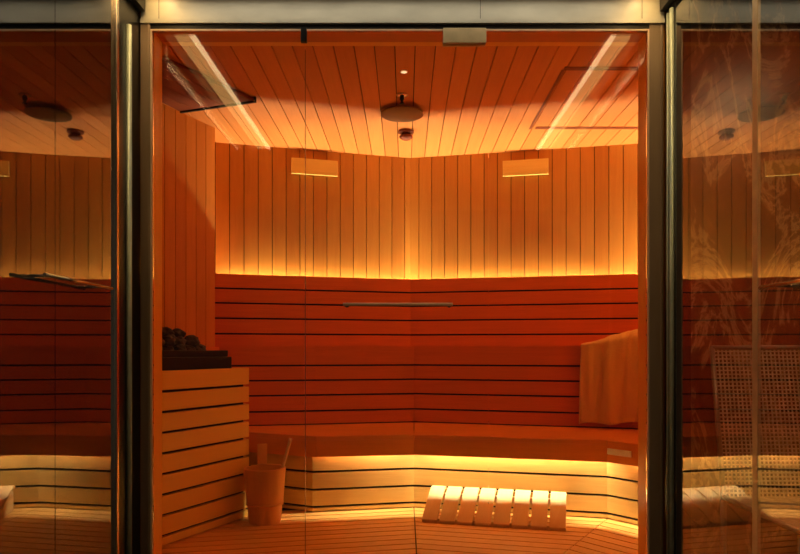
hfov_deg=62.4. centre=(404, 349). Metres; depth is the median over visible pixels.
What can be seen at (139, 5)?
trim
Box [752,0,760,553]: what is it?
trim
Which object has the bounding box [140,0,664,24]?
trim
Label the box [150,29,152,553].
trim
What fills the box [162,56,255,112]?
shield
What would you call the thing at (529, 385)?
bench
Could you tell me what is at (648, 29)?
trim
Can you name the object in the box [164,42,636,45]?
trim
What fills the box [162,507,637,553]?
floor
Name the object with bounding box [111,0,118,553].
trim
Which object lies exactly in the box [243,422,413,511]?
bench
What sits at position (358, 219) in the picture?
wall
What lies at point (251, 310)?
bench backrest
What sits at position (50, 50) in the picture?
wall
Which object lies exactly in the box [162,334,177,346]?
stone
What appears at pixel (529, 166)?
air vent
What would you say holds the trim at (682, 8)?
attached to the wall at (50, 50)
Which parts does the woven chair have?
leg, backrest, seat, leg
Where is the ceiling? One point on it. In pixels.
(348, 88)
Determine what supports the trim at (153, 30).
attached to the wall at (50, 50)
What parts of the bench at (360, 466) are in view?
seat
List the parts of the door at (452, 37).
handle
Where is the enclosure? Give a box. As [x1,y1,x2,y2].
[162,367,248,545]
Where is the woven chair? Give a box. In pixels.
[709,345,799,553]
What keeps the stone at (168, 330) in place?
on the stone at (171, 340)
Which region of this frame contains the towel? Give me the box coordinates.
[579,329,637,424]
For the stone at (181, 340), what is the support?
on the stone at (179, 346)
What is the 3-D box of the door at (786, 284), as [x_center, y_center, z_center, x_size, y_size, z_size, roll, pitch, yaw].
[1.066,-0.216,1.181,0.064,2.383,1.716,0,0,0]
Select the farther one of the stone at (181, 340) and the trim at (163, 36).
the stone at (181, 340)
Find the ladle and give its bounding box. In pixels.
[281,438,291,467]
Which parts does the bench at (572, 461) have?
seat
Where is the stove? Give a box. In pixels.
[162,350,231,370]
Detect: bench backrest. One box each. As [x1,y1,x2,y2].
[215,274,410,345]
[410,274,637,345]
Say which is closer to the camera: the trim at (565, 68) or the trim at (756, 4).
the trim at (756, 4)
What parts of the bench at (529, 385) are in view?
seat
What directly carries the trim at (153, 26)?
attached to the wall at (50, 50)
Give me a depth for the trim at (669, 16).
2.68 m
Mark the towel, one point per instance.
(608, 389)
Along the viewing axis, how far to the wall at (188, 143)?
4.17 m
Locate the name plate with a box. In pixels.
[607,448,631,456]
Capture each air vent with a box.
[291,158,337,176]
[503,158,547,176]
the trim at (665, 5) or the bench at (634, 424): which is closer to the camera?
the trim at (665, 5)
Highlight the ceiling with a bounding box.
[156,35,643,157]
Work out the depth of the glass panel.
2.76 m
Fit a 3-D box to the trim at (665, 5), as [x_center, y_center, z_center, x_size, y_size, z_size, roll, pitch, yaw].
[1.111,-1.444,1.537,0.098,0.069,2.428,0,0,0]
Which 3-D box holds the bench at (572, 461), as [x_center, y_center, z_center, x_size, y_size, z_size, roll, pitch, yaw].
[0.681,0.748,4.185,1.469,0.465,0.673,0,0,16]
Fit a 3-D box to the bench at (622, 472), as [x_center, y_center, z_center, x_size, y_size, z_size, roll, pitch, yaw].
[1.665,0.748,3.614,0.610,0.465,1.298,0,0,-40]
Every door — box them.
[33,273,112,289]
[305,28,488,553]
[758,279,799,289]
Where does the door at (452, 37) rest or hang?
in the wall at (50, 50)
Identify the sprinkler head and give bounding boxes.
[396,92,407,104]
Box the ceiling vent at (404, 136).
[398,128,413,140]
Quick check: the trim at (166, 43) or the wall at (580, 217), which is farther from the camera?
the wall at (580, 217)
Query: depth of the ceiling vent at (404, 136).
4.43 m
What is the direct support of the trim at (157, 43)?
attached to the wall at (50, 50)
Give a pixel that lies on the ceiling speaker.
(401, 113)
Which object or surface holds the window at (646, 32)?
in the wall at (50, 50)
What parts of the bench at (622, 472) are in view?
seat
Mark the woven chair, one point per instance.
(783, 511)
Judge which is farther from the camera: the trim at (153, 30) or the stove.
the stove
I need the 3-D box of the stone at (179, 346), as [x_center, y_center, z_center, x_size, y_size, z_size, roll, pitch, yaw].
[-1.211,-0.004,3.544,0.075,0.062,0.074,0,0,-17]
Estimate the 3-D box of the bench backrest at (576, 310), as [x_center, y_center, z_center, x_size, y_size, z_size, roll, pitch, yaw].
[0.860,-0.269,4.817,1.678,0.528,0.030,0,0,12]
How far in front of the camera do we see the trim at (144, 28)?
2.76 m
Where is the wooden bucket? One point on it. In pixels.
(264, 482)
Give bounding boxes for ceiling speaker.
[381,105,422,121]
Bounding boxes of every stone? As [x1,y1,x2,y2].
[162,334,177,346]
[162,345,173,349]
[163,327,174,335]
[173,328,185,336]
[173,344,186,349]
[174,336,185,345]
[185,335,199,346]
[185,345,195,349]
[195,344,205,349]
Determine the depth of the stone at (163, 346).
3.45 m
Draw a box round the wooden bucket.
[244,443,285,525]
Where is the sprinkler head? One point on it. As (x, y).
(401, 95)
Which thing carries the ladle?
on the wooden bucket
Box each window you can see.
[153,27,306,553]
[646,32,646,553]
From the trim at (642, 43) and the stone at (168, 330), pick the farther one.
the stone at (168, 330)
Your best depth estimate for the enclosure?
3.54 m
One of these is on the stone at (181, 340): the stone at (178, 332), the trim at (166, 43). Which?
the stone at (178, 332)
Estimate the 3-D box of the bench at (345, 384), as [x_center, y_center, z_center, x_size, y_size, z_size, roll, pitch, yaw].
[-0.640,0.276,4.654,1.487,0.608,0.260,0,0,-15]
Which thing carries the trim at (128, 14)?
attached to the wall at (50, 50)
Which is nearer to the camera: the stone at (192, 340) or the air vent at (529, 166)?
the stone at (192, 340)
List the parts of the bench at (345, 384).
seat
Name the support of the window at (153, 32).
in the wall at (50, 50)
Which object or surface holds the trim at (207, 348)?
attached to the wall at (188, 143)
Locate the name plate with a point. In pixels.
(617, 452)
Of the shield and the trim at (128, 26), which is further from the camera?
the shield
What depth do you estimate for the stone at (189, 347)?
3.59 m
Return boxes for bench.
[215,346,413,425]
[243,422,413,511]
[414,346,632,428]
[414,422,630,517]
[607,429,637,524]
[632,422,637,428]
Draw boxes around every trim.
[101,0,139,553]
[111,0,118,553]
[126,24,131,553]
[129,0,144,11]
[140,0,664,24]
[140,23,150,553]
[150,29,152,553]
[151,24,648,28]
[152,29,647,31]
[154,32,645,41]
[154,33,161,553]
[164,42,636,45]
[206,347,218,349]
[529,67,637,128]
[638,33,645,553]
[647,29,648,553]
[649,23,662,553]
[660,0,692,11]
[665,0,690,553]
[666,7,673,553]
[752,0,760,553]
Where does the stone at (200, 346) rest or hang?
on the stove
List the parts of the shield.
edge frame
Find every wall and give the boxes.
[0,0,665,553]
[162,103,214,346]
[215,142,409,278]
[410,144,637,278]
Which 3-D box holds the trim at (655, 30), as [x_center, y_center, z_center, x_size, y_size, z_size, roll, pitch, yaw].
[1.053,-0.193,2.767,0.058,2.345,0.020,0,0,0]
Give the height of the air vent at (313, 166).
0.114 m

